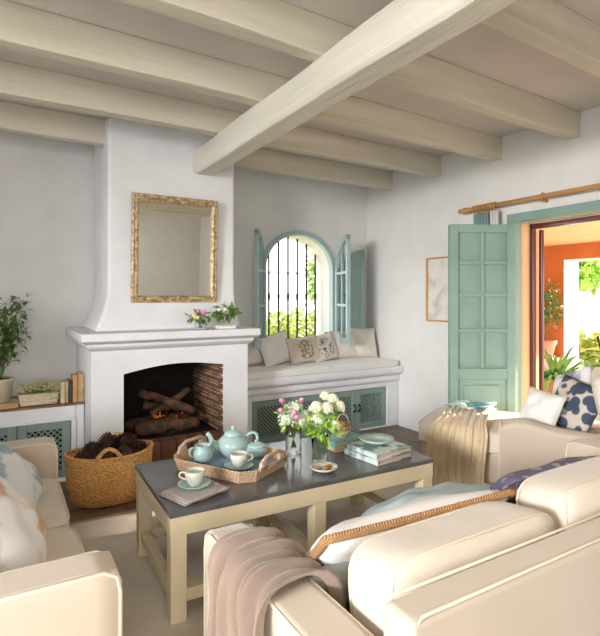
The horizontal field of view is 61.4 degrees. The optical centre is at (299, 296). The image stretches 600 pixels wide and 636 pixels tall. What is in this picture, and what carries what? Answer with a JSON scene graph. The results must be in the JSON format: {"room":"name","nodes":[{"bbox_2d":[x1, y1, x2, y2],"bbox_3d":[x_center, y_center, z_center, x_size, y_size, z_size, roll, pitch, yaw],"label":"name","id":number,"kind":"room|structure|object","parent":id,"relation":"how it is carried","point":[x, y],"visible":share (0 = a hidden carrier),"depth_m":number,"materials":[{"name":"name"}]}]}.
{"room":"living room","nodes":[
{"label":"living room","id":0,"kind":"room"},
{"bbox_2d":[0,131,366,395],"bbox_3d":[-2.020,0.055,4.528,7.050,2.890,0.350,0,0,-31],"label":"wall","id":1,"kind":"structure","parent":0,"point":[47,185],"depth_m":4.35,"materials":[{"name":"white paint"}]},
{"bbox_2d":[254,228,364,348],"bbox_3d":[0.075,-0.087,5.449,1.481,1.275,0.744,0,0,-31],"label":"window","id":2,"kind":"structure","parent":1,"relation":"in","point":[347,274],"depth_m":5.62,"materials":[{"name":"blue paint"}]},
{"bbox_2d":[59,425,492,522],"bbox_3d":[0.070,1.450,1.350,6.700,0.100,7.450,0,0,-31],"label":"floor","id":3,"kind":"structure","parent":0,"point":[401,434],"depth_m":3.54,"materials":[{"name":"wood"}]},
{"bbox_2d":[0,395,84,481],"bbox_3d":[-2.556,1.105,3.678,1.760,0.590,0.555,0,0,-31],"label":"cabinet","id":4,"kind":"object","parent":3,"relation":"on","point":[64,422],"visible":0.52,"depth_m":3.80,"materials":[{"name":"white paint"}]},
{"bbox_2d":[0,398,18,408],"bbox_3d":[-2.245,0.794,3.715,0.300,0.030,0.220,0,0,-33],"label":"book","id":5,"kind":"object","parent":4,"relation":"on","point":[13,403],"visible":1,"depth_m":3.69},
{"bbox_2d":[0,291,35,402],"bbox_3d":[-2.236,0.343,3.764,0.462,0.871,0.466,0,0,41],"label":"potted shrub","id":6,"kind":"object","parent":5,"relation":"on","point":[6,340],"visible":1,"depth_m":3.77,"materials":[{"name":"green plant"}]},
{"bbox_2d":[0,376,13,402],"bbox_3d":[-2.235,0.691,3.744,0.200,0.175,0.200,0,0,-31],"label":"pot","id":7,"kind":"object","parent":6,"relation":"attached to","point":[6,384],"depth_m":3.71,"materials":[{"name":"ceramic"}]},
{"bbox_2d":[17,389,59,406],"bbox_3d":[-1.978,0.764,3.821,0.276,0.087,0.152,0,0,-31],"label":"trough","id":8,"kind":"object","parent":4,"relation":"on","point":[32,399],"visible":0.95,"depth_m":3.77,"materials":[{"name":"wicker"}]},
{"bbox_2d":[16,381,59,393],"bbox_3d":[-1.977,0.697,3.820,0.303,0.120,0.153,0,0,-31],"label":"dried flowers","id":9,"kind":"object","parent":8,"relation":"in","point":[35,387],"visible":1,"depth_m":3.79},
{"bbox_2d":[0,395,84,412],"bbox_3d":[-2.556,0.818,3.678,1.760,0.015,0.555,0,0,-31],"label":"shelf","id":10,"kind":"object","parent":4,"relation":"attached to","point":[58,406],"depth_m":3.77,"materials":[{"name":"white wood"}]},
{"bbox_2d":[59,380,64,402],"bbox_3d":[-1.841,0.729,3.902,0.030,0.160,0.140,0,0,-31],"label":"book","id":11,"kind":"object","parent":4,"relation":"on","point":[62,383],"visible":1,"depth_m":3.84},
{"bbox_2d":[71,373,77,401],"bbox_3d":[-1.768,0.707,3.951,0.034,0.205,0.150,0,0,-31],"label":"book","id":12,"kind":"object","parent":4,"relation":"on","point":[74,377],"visible":0.93,"depth_m":3.89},
{"bbox_2d":[76,371,83,401],"bbox_3d":[-1.732,0.702,3.973,0.042,0.215,0.150,0,0,-31],"label":"book","id":13,"kind":"object","parent":4,"relation":"on","point":[80,374],"visible":0.88,"depth_m":3.91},
{"bbox_2d":[63,432,153,508],"bbox_3d":[-1.316,1.194,3.499,0.594,0.413,0.406,0,0,-31],"label":"wicker basket","id":14,"kind":"object","parent":3,"relation":"on","point":[97,482],"visible":0.81,"depth_m":3.32,"materials":[{"name":"wicker"}]},
{"bbox_2d":[75,449,94,458],"bbox_3d":[-1.442,1.091,3.401,0.140,0.132,0.132,0,0,-38],"label":"pine cone","id":15,"kind":"object","parent":14,"relation":"in","point":[84,455],"visible":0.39,"depth_m":3.38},
{"bbox_2d":[82,441,99,452],"bbox_3d":[-1.441,1.075,3.515,0.131,0.151,0.149,0,0,38],"label":"pine cone","id":16,"kind":"object","parent":14,"relation":"in","point":[92,446],"visible":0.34,"depth_m":3.50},
{"bbox_2d":[94,447,114,458],"bbox_3d":[-1.319,1.081,3.399,0.151,0.148,0.132,0,0,44],"label":"pine cone","id":17,"kind":"object","parent":14,"relation":"in","point":[109,454],"visible":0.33,"depth_m":3.38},
{"bbox_2d":[96,432,116,449],"bbox_3d":[-1.335,1.005,3.490,0.131,0.151,0.149,0,0,33],"label":"pine cone","id":18,"kind":"object","parent":14,"relation":"in","point":[107,440],"visible":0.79,"depth_m":3.46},
{"bbox_2d":[113,445,133,456],"bbox_3d":[-1.208,1.082,3.451,0.150,0.146,0.133,0,0,24],"label":"pine cone","id":19,"kind":"object","parent":14,"relation":"in","point":[124,450],"visible":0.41,"depth_m":3.44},
{"bbox_2d":[131,439,147,452],"bbox_3d":[-1.149,1.084,3.585,0.142,0.149,0.135,0,0,10],"label":"pine cone","id":20,"kind":"object","parent":14,"relation":"in","point":[141,446],"visible":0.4,"depth_m":3.56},
{"bbox_2d":[116,432,137,447],"bbox_3d":[-1.219,1.014,3.552,0.140,0.133,0.132,0,0,7],"label":"pine cone","id":21,"kind":"object","parent":20,"relation":"on","point":[129,439],"visible":0.85,"depth_m":3.53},
{"bbox_2d":[66,117,259,461],"bbox_3d":[-1.166,0.005,4.265,1.379,2.790,0.965,0,0,-31],"label":"fireplace","id":22,"kind":"object","parent":3,"relation":"on","point":[124,347],"visible":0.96,"depth_m":4.02,"materials":[{"name":"white paint"}]},
{"bbox_2d":[130,429,185,434],"bbox_3d":[-1.141,1.094,4.253,0.589,0.057,0.312,0,0,-31],"label":"ash","id":23,"kind":"object","parent":22,"relation":"in","point":[131,431],"visible":0.11,"depth_m":4.14},
{"bbox_2d":[124,412,194,431],"bbox_3d":[-1.204,1.061,4.356,0.616,0.114,0.113,0,0,-39],"label":"log","id":24,"kind":"object","parent":23,"relation":"on","point":[128,425],"visible":0.44,"depth_m":4.27,"materials":[{"name":"brown wood"}]},
{"bbox_2d":[141,401,180,411],"bbox_3d":[-1.144,0.927,4.295,0.400,0.128,0.082,0,0,-31],"label":"log","id":25,"kind":"object","parent":24,"relation":"on","point":[145,405],"visible":0.49,"depth_m":4.22,"materials":[{"name":"brown wood"}]},
{"bbox_2d":[149,387,190,416],"bbox_3d":[-1.099,0.885,4.277,0.372,0.214,0.066,0,0,-37],"label":"log","id":26,"kind":"object","parent":25,"relation":"on","point":[184,391],"visible":0.8,"depth_m":4.28,"materials":[{"name":"brown wood"}]},
{"bbox_2d":[134,416,199,435],"bbox_3d":[-1.085,1.054,4.139,0.531,0.131,0.146,0,0,-31],"label":"log","id":27,"kind":"object","parent":23,"relation":"on","point":[143,428],"visible":1,"depth_m":4.07,"materials":[{"name":"brown wood"}]},
{"bbox_2d":[138,388,195,414],"bbox_3d":[-1.110,0.877,4.225,0.475,0.255,0.088,0,0,-21],"label":"log","id":28,"kind":"object","parent":27,"relation":"on","point":[188,408],"visible":1,"depth_m":4.20,"materials":[{"name":"brown wood"}]},
{"bbox_2d":[131,192,217,302],"bbox_3d":[-0.997,-0.380,4.068,0.700,0.850,0.075,0,0,-31],"label":"wall mirror","id":29,"kind":"object","parent":22,"relation":"attached to","point":[174,239],"visible":1,"depth_m":4.06,"materials":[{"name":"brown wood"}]},
{"bbox_2d":[195,320,204,329],"bbox_3d":[-0.799,0.220,4.038,0.084,0.075,0.084,0,0,-31],"label":"glass vase","id":30,"kind":"object","parent":22,"relation":"on","point":[199,325],"visible":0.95,"depth_m":4.00,"materials":[{"name":"white"}]},
{"bbox_2d":[184,309,217,325],"bbox_3d":[-0.784,0.165,4.051,0.272,0.158,0.171,0,0,-31],"label":"bouquet","id":31,"kind":"object","parent":30,"relation":"in","point":[204,313],"visible":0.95,"depth_m":4.02,"materials":[{"name":"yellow plant"}]},
{"bbox_2d":[214,325,236,328],"bbox_3d":[-0.615,0.245,4.159,0.150,0.024,0.120,0,0,-31],"label":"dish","id":32,"kind":"object","parent":22,"relation":"on","point":[215,326],"visible":1,"depth_m":4.12,"materials":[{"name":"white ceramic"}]},
{"bbox_2d":[213,299,242,323],"bbox_3d":[-0.620,0.124,4.171,0.237,0.210,0.229,0,0,25],"label":"bouquet","id":33,"kind":"object","parent":32,"relation":"on","point":[231,308],"visible":0.96,"depth_m":4.15,"materials":[{"name":"green plant"}]},
{"bbox_2d":[69,481,414,635],"bbox_3d":[-0.165,1.392,2.071,3.830,0.014,3.030,0,0,-31],"label":"rug","id":34,"kind":"object","parent":3,"relation":"on","point":[144,595],"visible":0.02,"depth_m":2.69,"materials":[{"name":"beige carpet"}]},
{"bbox_2d":[0,436,122,635],"bbox_3d":[-1.406,0.964,1.884,1.105,0.847,1.647,0,0,-31],"label":"sofa","id":35,"kind":"object","parent":34,"relation":"on","point":[75,592],"visible":0.8,"depth_m":1.43,"materials":[{"name":"beige fabric"}]},
{"bbox_2d":[0,443,44,507],"bbox_3d":[-1.314,0.825,2.313,0.244,0.293,0.403,0,0,-19],"label":"cushion","id":36,"kind":"object","parent":35,"relation":"on","point":[19,472],"visible":0.66,"depth_m":2.25,"materials":[{"name":"white fabric"}]},
{"bbox_2d":[0,476,46,572],"bbox_3d":[-1.027,0.800,1.751,0.268,0.367,0.472,0,0,-25],"label":"cushion","id":37,"kind":"object","parent":35,"relation":"on","point":[22,530],"visible":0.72,"depth_m":1.68,"materials":[{"name":"white fabric"}]},
{"bbox_2d":[35,478,68,527],"bbox_3d":[-1.448,1.030,2.257,0.715,0.187,0.675,0,0,-31],"label":"seat cushion","id":38,"kind":"object","parent":35,"relation":"on","point":[51,507],"depth_m":2.30,"materials":[{"name":"beige fabric"}]},
{"bbox_2d":[45,529,82,561],"bbox_3d":[-1.099,1.035,1.679,0.725,0.187,0.674,0,0,-31],"label":"seat cushion","id":39,"kind":"object","parent":35,"relation":"on","point":[61,543],"depth_m":1.95,"materials":[{"name":"beige fabric"}]},
{"bbox_2d":[135,429,433,624],"bbox_3d":[-0.072,1.148,2.798,1.493,0.476,0.723,0,0,-29],"label":"coffee table","id":40,"kind":"object","parent":34,"relation":"on","point":[295,485],"visible":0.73,"depth_m":2.49,"materials":[{"name":"wood"}]},
{"bbox_2d":[159,480,230,505],"bbox_3d":[-0.487,0.898,2.340,0.212,0.020,0.249,0,0,41],"label":"napkin","id":41,"kind":"object","parent":40,"relation":"on","point":[184,497],"visible":0.78,"depth_m":2.29,"materials":[{"name":"fabric"}]},
{"bbox_2d":[178,477,210,489],"bbox_3d":[-0.494,0.878,2.370,0.156,0.019,0.156,0,0,-31],"label":"saucer","id":42,"kind":"object","parent":41,"relation":"on","point":[206,481],"visible":0.62,"depth_m":2.36,"materials":[{"name":"green ceramic"}]},
{"bbox_2d":[178,467,204,486],"bbox_3d":[-0.500,0.847,2.365,0.109,0.070,0.094,0,0,-37],"label":"teacup","id":43,"kind":"object","parent":42,"relation":"on","point":[194,476],"visible":1,"depth_m":2.35,"materials":[{"name":"beige ceramic"}]},
{"bbox_2d":[174,435,287,483],"bbox_3d":[-0.372,0.851,2.722,0.554,0.115,0.422,0,0,29],"label":"wicker tray","id":44,"kind":"object","parent":40,"relation":"on","point":[182,458],"visible":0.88,"depth_m":2.57,"materials":[{"name":"wicker"}]},
{"bbox_2d":[189,450,274,471],"bbox_3d":[-0.372,0.892,2.722,0.430,0.004,0.310,0,0,29],"label":"cloth","id":45,"kind":"object","parent":44,"relation":"in","point":[218,460],"visible":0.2,"depth_m":2.73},
{"bbox_2d":[188,441,212,463],"bbox_3d":[-0.530,0.838,2.724,0.123,0.102,0.112,0,0,-1],"label":"jug","id":46,"kind":"object","parent":45,"relation":"on","point":[202,452],"visible":0.99,"depth_m":2.69,"materials":[{"name":"green ceramic"}]},
{"bbox_2d":[205,425,258,457],"bbox_3d":[-0.377,0.803,2.825,0.264,0.172,0.175,0,0,12],"label":"teapot","id":47,"kind":"object","parent":45,"relation":"on","point":[233,439],"visible":0.79,"depth_m":2.78,"materials":[{"name":"green ceramic"}]},
{"bbox_2d":[224,460,253,469],"bbox_3d":[-0.318,0.879,2.631,0.156,0.019,0.156,0,0,-31],"label":"saucer","id":48,"kind":"object","parent":45,"relation":"on","point":[228,464],"visible":0.7,"depth_m":2.63,"materials":[{"name":"green ceramic"}]},
{"bbox_2d":[230,450,253,467],"bbox_3d":[-0.313,0.848,2.637,0.094,0.070,0.109,0,0,43],"label":"teacup","id":49,"kind":"object","parent":48,"relation":"on","point":[238,458],"visible":1,"depth_m":2.61,"materials":[{"name":"beige ceramic"}]},
{"bbox_2d":[246,439,266,458],"bbox_3d":[-0.243,0.840,2.809,0.120,0.098,0.120,0,0,-31],"label":"sugar bowl","id":50,"kind":"object","parent":45,"relation":"on","point":[258,449],"visible":0.95,"depth_m":2.77,"materials":[{"name":"green ceramic"}]},
{"bbox_2d":[285,424,301,454],"bbox_3d":[-0.038,0.821,2.943,0.094,0.175,0.094,0,0,-31],"label":"glass vase","id":51,"kind":"object","parent":40,"relation":"on","point":[293,436],"visible":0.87,"depth_m":2.90,"materials":[{"name":"clear"}]},
{"bbox_2d":[273,398,314,432],"bbox_3d":[-0.028,0.734,2.937,0.248,0.290,0.217,0,0,-31],"label":"bouquet","id":52,"kind":"object","parent":51,"relation":"in","point":[293,415],"visible":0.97,"depth_m":2.90,"materials":[{"name":"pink plant"}]},
{"bbox_2d":[311,432,327,462],"bbox_3d":[0.109,0.831,2.774,0.094,0.155,0.094,0,0,-31],"label":"glass vase","id":53,"kind":"object","parent":40,"relation":"on","point":[319,449],"visible":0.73,"depth_m":2.73,"materials":[{"name":"clear"}]},
{"bbox_2d":[303,391,345,448],"bbox_3d":[0.127,0.711,2.770,0.287,0.367,0.212,0,0,-31],"label":"bouquet","id":54,"kind":"object","parent":53,"relation":"in","point":[325,416],"visible":0.98,"depth_m":2.74,"materials":[{"name":"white plant"}]},
{"bbox_2d":[310,461,337,472],"bbox_3d":[0.125,0.895,2.639,0.148,0.026,0.148,0,0,-31],"label":"dish","id":55,"kind":"object","parent":40,"relation":"on","point":[322,464],"visible":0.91,"depth_m":2.66,"materials":[{"name":"beige ceramic"}]},
{"bbox_2d":[328,445,346,451],"bbox_3d":[0.268,0.894,3.091,0.250,0.028,0.190,0,0,-29],"label":"book","id":56,"kind":"object","parent":40,"relation":"on","point":[332,448],"visible":0.29,"depth_m":2.97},
{"bbox_2d":[328,431,360,446],"bbox_3d":[0.258,0.867,3.097,0.235,0.026,0.180,0,0,-34],"label":"book","id":57,"kind":"object","parent":56,"relation":"on","point":[336,441],"visible":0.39,"depth_m":3.04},
{"bbox_2d":[336,413,350,437],"bbox_3d":[0.260,0.783,3.097,0.108,0.140,0.108,0,0,-31],"label":"wire basket","id":58,"kind":"object","parent":57,"relation":"on","point":[346,434],"visible":0.7,"depth_m":3.08,"materials":[{"name":"wicker"}]},
{"bbox_2d":[344,448,411,465],"bbox_3d":[0.446,0.893,2.897,0.275,0.030,0.270,0,0,-37],"label":"book","id":59,"kind":"object","parent":40,"relation":"on","point":[378,462],"visible":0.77,"depth_m":2.80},
{"bbox_2d":[347,440,411,459],"bbox_3d":[0.455,0.864,2.903,0.270,0.027,0.255,0,0,-34],"label":"book","id":60,"kind":"object","parent":59,"relation":"on","point":[392,448],"visible":0.91,"depth_m":2.84,"materials":[{"name":"paper"}]},
{"bbox_2d":[359,433,393,445],"bbox_3d":[0.443,0.831,2.926,0.208,0.037,0.208,0,0,-31],"label":"plate","id":61,"kind":"object","parent":60,"relation":"on","point":[377,439],"visible":1,"depth_m":2.96,"materials":[{"name":"green ceramic"}]},
{"bbox_2d":[204,438,599,635],"bbox_3d":[0.840,0.966,1.881,2.196,0.768,0.878,0,0,-31],"label":"sofa","id":62,"kind":"object","parent":34,"relation":"on","point":[530,566],"visible":0.85,"depth_m":1.27,"materials":[{"name":"beige fabric"}]},
{"bbox_2d":[206,526,346,635],"bbox_3d":[-0.092,1.045,1.448,0.317,0.651,0.392,0,0,-31],"label":"throw blanket","id":63,"kind":"object","parent":62,"relation":"on","point":[247,566],"visible":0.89,"depth_m":1.39,"materials":[{"name":"fabric"}]},
{"bbox_2d":[302,561,349,612],"bbox_3d":[0.144,0.855,1.482,0.343,0.274,0.170,0,0,-20],"label":"cushion","id":64,"kind":"object","parent":62,"relation":"on","point":[340,569],"visible":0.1,"depth_m":1.40,"materials":[{"name":"grey fabric"}]},
{"bbox_2d":[306,487,517,565],"bbox_3d":[0.315,0.800,1.664,0.755,0.332,0.365,0,0,-28],"label":"cushion","id":65,"kind":"object","parent":62,"relation":"on","point":[340,541],"visible":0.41,"depth_m":1.47,"materials":[{"name":"white fabric"}]},
{"bbox_2d":[360,482,491,516],"bbox_3d":[0.524,0.846,2.056,0.500,0.195,0.329,0,0,-29],"label":"cushion","id":66,"kind":"object","parent":62,"relation":"on","point":[446,487],"visible":0.41,"depth_m":2.01,"materials":[{"name":"blue fabric"}]},
{"bbox_2d":[351,501,555,635],"bbox_3d":[0.454,0.831,1.391,0.660,0.403,0.248,0,-8,-31],"label":"cushion","id":67,"kind":"object","parent":62,"relation":"on","point":[389,562],"depth_m":1.29,"materials":[{"name":"beige fabric"}]},
{"bbox_2d":[490,455,599,503],"bbox_3d":[1.027,0.821,2.168,0.727,0.311,0.389,0,0,-26],"label":"cushion","id":68,"kind":"object","parent":62,"relation":"on","point":[514,479],"visible":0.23,"depth_m":1.96,"materials":[{"name":"fabric"}]},
{"bbox_2d":[519,458,599,533],"bbox_3d":[1.046,0.790,1.744,0.680,0.404,0.248,0,-8,-31],"label":"cushion","id":69,"kind":"object","parent":62,"relation":"on","point":[569,493],"depth_m":1.59,"materials":[{"name":"beige fabric"}]},
{"bbox_2d":[248,365,402,443],"bbox_3d":[0.124,1.073,5.226,1.940,0.655,0.630,0,0,-31],"label":"window bench","id":70,"kind":"object","parent":3,"relation":"on","point":[369,396],"visible":0.54,"depth_m":5.06,"materials":[{"name":"white paint"}]},
{"bbox_2d":[248,357,398,379],"bbox_3d":[0.137,0.716,5.204,1.920,0.066,0.550,0,0,-31],"label":"seat pad","id":71,"kind":"object","parent":70,"relation":"on","point":[260,371],"visible":0.65,"depth_m":5.03,"materials":[{"name":"white fabric"}]},
{"bbox_2d":[248,340,263,366],"bbox_3d":[-0.528,0.533,5.002,0.414,0.358,0.175,0,0,-44],"label":"cushion","id":72,"kind":"object","parent":71,"relation":"on","point":[254,355],"visible":0.23,"depth_m":4.97,"materials":[{"name":"fabric"}]},
{"bbox_2d":[259,329,289,365],"bbox_3d":[-0.248,0.533,5.119,0.437,0.393,0.179,0,0,-42],"label":"cushion","id":73,"kind":"object","parent":71,"relation":"on","point":[274,349],"visible":0.74,"depth_m":5.05,"materials":[{"name":"white fabric"}]},
{"bbox_2d":[285,334,319,364],"bbox_3d":[0.039,0.552,5.243,0.422,0.310,0.174,0,0,-35],"label":"cushion","id":74,"kind":"object","parent":71,"relation":"on","point":[305,349],"visible":0.94,"depth_m":5.18,"materials":[{"name":"beige fabric"}]},
{"bbox_2d":[316,331,339,361],"bbox_3d":[0.248,0.547,5.418,0.418,0.342,0.176,0,0,-43],"label":"cushion","id":75,"kind":"object","parent":71,"relation":"on","point":[327,347],"visible":0.67,"depth_m":5.38,"materials":[{"name":"fabric"}]},
{"bbox_2d":[324,330,359,359],"bbox_3d":[0.469,0.533,5.615,0.391,0.339,0.179,0,0,-33],"label":"cushion","id":76,"kind":"object","parent":71,"relation":"on","point":[345,351],"visible":0.62,"depth_m":5.56,"materials":[{"name":"fabric"}]},
{"bbox_2d":[350,327,377,357],"bbox_3d":[0.719,0.519,5.743,0.345,0.365,0.193,0,0,-15],"label":"cushion","id":77,"kind":"object","parent":71,"relation":"on","point":[365,344],"visible":0.84,"depth_m":5.69,"materials":[{"name":"fabric"}]},
{"bbox_2d":[418,367,599,483],"bbox_3d":[1.694,0.929,3.565,1.602,0.914,0.800,0,0,30],"label":"sofa","id":78,"kind":"object","parent":3,"relation":"on","point":[515,443],"visible":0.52,"depth_m":3.29,"materials":[{"name":"beige fabric"}]},
{"bbox_2d":[426,405,496,485],"bbox_3d":[1.214,1.107,3.712,0.416,0.525,0.647,0,0,31],"label":"throw blanket","id":79,"kind":"object","parent":78,"relation":"on","point":[457,441],"visible":0.81,"depth_m":3.48,"materials":[{"name":"fabric"}]},
{"bbox_2d":[445,401,493,411],"bbox_3d":[1.292,0.829,3.865,0.220,0.016,0.301,0,0,-45],"label":"magazine","id":80,"kind":"object","parent":79,"relation":"on","point":[461,404],"visible":0.74,"depth_m":3.82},
{"bbox_2d":[467,401,495,406],"bbox_3d":[1.359,0.801,3.780,0.220,0.030,0.044,0,0,-11],"label":"magazine","id":81,"kind":"object","parent":80,"relation":"on","point":[491,403],"visible":1,"depth_m":3.76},
{"bbox_2d":[419,407,599,453],"bbox_3d":[1.607,0.985,3.641,1.370,0.183,0.750,0,0,30],"label":"seat cushion","id":82,"kind":"object","parent":78,"relation":"on","point":[494,418],"depth_m":3.65,"materials":[{"name":"beige fabric"}]},
{"bbox_2d":[519,386,566,425],"bbox_3d":[1.669,0.785,3.499,0.183,0.280,0.302,0,0,-15],"label":"cushion","id":83,"kind":"object","parent":78,"relation":"on","point":[540,406],"visible":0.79,"depth_m":3.44,"materials":[{"name":"white fabric"}]},
{"bbox_2d":[552,365,591,393],"bbox_3d":[1.980,0.720,3.695,0.193,0.485,0.510,0,0,-8],"label":"cushion","id":84,"kind":"object","parent":78,"relation":"on","point":[583,375],"visible":0.21,"depth_m":3.62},
{"bbox_2d":[555,374,597,431],"bbox_3d":[1.871,0.745,3.447,0.218,0.391,0.418,0,0,-10],"label":"cushion","id":85,"kind":"object","parent":78,"relation":"on","point":[579,412],"visible":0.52,"depth_m":3.37,"materials":[{"name":"blue fabric"}]},
{"bbox_2d":[591,367,599,420],"bbox_3d":[2.124,0.705,3.385,0.240,0.450,0.630,-14,-7,30],"label":"cushion","id":86,"kind":"object","parent":78,"relation":"on","point":[595,376],"depth_m":3.21,"materials":[{"name":"beige fabric"}]},
{"bbox_2d":[0,0,599,171],"bbox_3d":[-0.054,-1.450,1.218,7.050,0.120,8.050,0,0,-31],"label":"ceiling","id":87,"kind":"structure","parent":0,"point":[481,49],"depth_m":2.97,"materials":[{"name":"paint"}]},
{"bbox_2d":[0,101,391,190],"bbox_3d":[-1.661,-1.292,3.924,6.358,0.195,0.112,0,0,-33],"label":"joist","id":88,"kind":"object","parent":87,"relation":"attached to","point":[14,118],"visible":0.7,"depth_m":4.60,"materials":[{"name":"wood"}]},
{"bbox_2d":[0,60,440,177],"bbox_3d":[-1.293,-1.292,3.304,6.358,0.195,0.112,0,0,-33],"label":"joist","id":89,"kind":"object","parent":87,"relation":"attached to","point":[19,82],"visible":0.9,"depth_m":3.50,"materials":[{"name":"wood"}]},
{"bbox_2d":[0,0,501,161],"bbox_3d":[-0.936,-1.292,2.702,6.359,0.195,0.112,0,0,-33],"label":"joist","id":90,"kind":"object","parent":87,"relation":"attached to","point":[23,29],"visible":0.95,"depth_m":2.85,"materials":[{"name":"wood"}]},
{"bbox_2d":[117,0,580,139],"bbox_3d":[-0.579,-1.292,2.101,6.359,0.195,0.112,0,0,-33],"label":"joist","id":91,"kind":"object","parent":87,"relation":"attached to","point":[278,25],"visible":0.87,"depth_m":2.55,"materials":[{"name":"wood"}]},
{"bbox_2d":[480,0,599,77],"bbox_3d":[-0.221,-1.292,1.499,6.358,0.195,0.112,0,0,-33],"label":"joist","id":92,"kind":"object","parent":87,"relation":"attached to","point":[548,26],"visible":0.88,"depth_m":2.39,"materials":[{"name":"wood"}]},
{"bbox_2d":[367,106,599,422],"bbox_3d":[2.915,0.055,2.778,0.350,2.890,7.700,0,0,-31],"label":"wall","id":93,"kind":"structure","parent":0,"point":[407,223],"depth_m":5.08,"materials":[{"name":"white paint"}]},
{"bbox_2d":[398,418,418,431],"bbox_3d":[1.426,1.360,4.929,0.015,0.080,1.360,0,0,-31],"label":"baseboard","id":94,"kind":"structure","parent":93,"relation":"attached to","point":[414,426],"depth_m":5.37,"materials":[{"name":"white paint"}]},
{"bbox_2d":[426,256,447,321],"bbox_3d":[1.386,-0.075,4.981,0.020,0.640,0.380,0,0,-31],"label":"picture","id":95,"kind":"object","parent":93,"relation":"attached to","point":[436,267],"visible":0.59,"depth_m":5.02,"materials":[{"name":"white paper"}]},
{"bbox_2d":[448,200,599,412],"bbox_3d":[2.098,0.350,3.656,0.859,2.100,1.946,0,0,-31],"label":"door","id":96,"kind":"structure","parent":93,"relation":"in","point":[496,271],"depth_m":4.26,"materials":[{"name":"green paint"}]},
{"bbox_2d":[458,183,599,213],"bbox_3d":[2.102,-0.785,3.679,0.119,0.071,2.380,0,0,-31],"label":"curtain rod","id":97,"kind":"object","parent":93,"relation":"attached to","point":[483,207],"visible":1,"depth_m":4.05,"materials":[{"name":"brown wood"}]},
{"bbox_2d":[473,212,488,223],"bbox_3d":[1.611,0.312,4.486,0.052,2.115,0.174,0,0,-31],"label":"curtain","id":98,"kind":"object","parent":97,"relation":"hanging from","point":[481,218],"visible":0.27,"depth_m":4.46,"materials":[{"name":"teal fabric"}]},
{"bbox_2d":[490,210,498,223],"bbox_3d":[1.682,0.312,4.365,0.052,2.115,0.094,0,0,-31],"label":"curtain","id":99,"kind":"object","parent":97,"relation":"hanging from","point":[494,215],"visible":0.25,"depth_m":4.35,"materials":[{"name":"white fabric"}]},
{"bbox_2d":[542,221,599,246],"bbox_3d":[4.541,-0.930,4.790,4.500,0.140,8.800,0,0,-31],"label":"ceiling","id":100,"kind":"structure","parent":0,"point":[584,232],"depth_m":6.95,"materials":[{"name":"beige paint"}]},
{"bbox_2d":[544,242,599,358],"bbox_3d":[6.140,0.320,5.739,0.420,2.360,8.800,0,0,-31],"label":"wall","id":101,"kind":"structure","parent":0,"point":[561,262],"depth_m":8.42,"materials":[{"name":"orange paint"}]},
{"bbox_2d":[544,357,583,370],"bbox_3d":[3.958,1.205,8.514,0.500,0.410,1.400,0,0,-31],"label":"trim","id":102,"kind":"structure","parent":101,"relation":"attached to","point":[575,361],"depth_m":7.99,"materials":[{"name":"white paint"}]},
{"bbox_2d":[544,279,563,358],"bbox_3d":[4.030,0.342,8.252,0.511,1.312,0.547,0,0,-31],"label":"olive","id":103,"kind":"object","parent":102,"relation":"on","point":[549,345],"visible":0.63,"depth_m":8.17,"materials":[{"name":"plant"}]},
{"bbox_2d":[544,339,556,358],"bbox_3d":[4.020,0.853,8.272,0.340,0.290,0.340,0,0,-31],"label":"pot","id":104,"kind":"object","parent":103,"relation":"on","point":[549,345],"depth_m":8.14,"materials":[{"name":"ceramic"}]},
{"bbox_3d":[4.498,1.465,4.764,4.400,0.110,8.800,0,0,-31],"label":"floor","id":105,"kind":"structure","parent":0,"visible":0},
{"bbox_2d":[544,345,599,421],"bbox_3d":[2.873,1.010,5.597,1.504,0.917,1.503,0,0,-31],"label":"plant","id":106,"kind":"object","parent":105,"relation":"on","point":[554,369],"visible":0.22,"depth_m":5.49,"materials":[{"name":"plant"}]},
{"bbox_3d":[1.911,0.055,-2.093,6.350,2.890,0.350,0,0,-31],"label":"wall","id":107,"kind":"structure","parent":0,"visible":0},
{"bbox_2d":[193,0,517,175],"bbox_3d":[0.884,-1.105,1.365,0.188,0.191,6.645,0,0,-31],"label":"ceiling beam","id":108,"kind":"structure","parent":107,"relation":"attached to","point":[400,33],"depth_m":2.34,"materials":[{"name":"wood"}]},
{"label":"outside","id":109,"kind":"structure","parent":0,"visible":0},
{"bbox_2d":[266,314,599,342],"bbox_3d":[-4.196,1.875,26.653,70.000,0.250,39.880,0,0,-31],"label":"floor","id":110,"kind":"structure","parent":109,"point":[589,325],"depth_m":32.13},
{"bbox_2d":[266,309,309,337],"bbox_3d":[-0.650,1.101,8.966,1.996,1.825,1.192,0,0,-31],"label":"bush","id":111,"kind":"object","parent":110,"relation":"on","point":[283,321],"visible":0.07,"depth_m":9.13,"materials":[{"name":"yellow plant"}]},
{"bbox_2d":[266,301,313,336],"bbox_3d":[0.230,0.918,10.800,2.547,1.677,1.639,0,0,-31],"label":"bush","id":112,"kind":"object","parent":110,"relation":"on","point":[310,319],"visible":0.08,"depth_m":10.73,"materials":[{"name":"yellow plant"}]},
{"bbox_2d":[303,252,313,303],"bbox_3d":[0.314,0.330,6.838,0.618,2.844,0.516,0,0,-31],"label":"tree","id":113,"kind":"object","parent":110,"relation":"on","point":[309,264],"visible":0.12,"depth_m":6.79,"materials":[{"name":"green plant"}]},
{"bbox_2d":[579,260,599,332],"bbox_3d":[7.249,-0.365,12.910,2.671,4.239,2.997,0,0,-12],"label":"tree","id":114,"kind":"object","parent":110,"relation":"on","point":[589,270],"visible":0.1,"depth_m":12.32,"materials":[{"name":"green plant"}]},
{"bbox_2d":[579,328,599,368],"bbox_3d":[5.899,1.136,9.661,1.947,1.526,2.191,0,0,-31],"label":"bush","id":115,"kind":"object","parent":110,"relation":"on","point":[587,348],"visible":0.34,"depth_m":9.46,"materials":[{"name":"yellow plant"}]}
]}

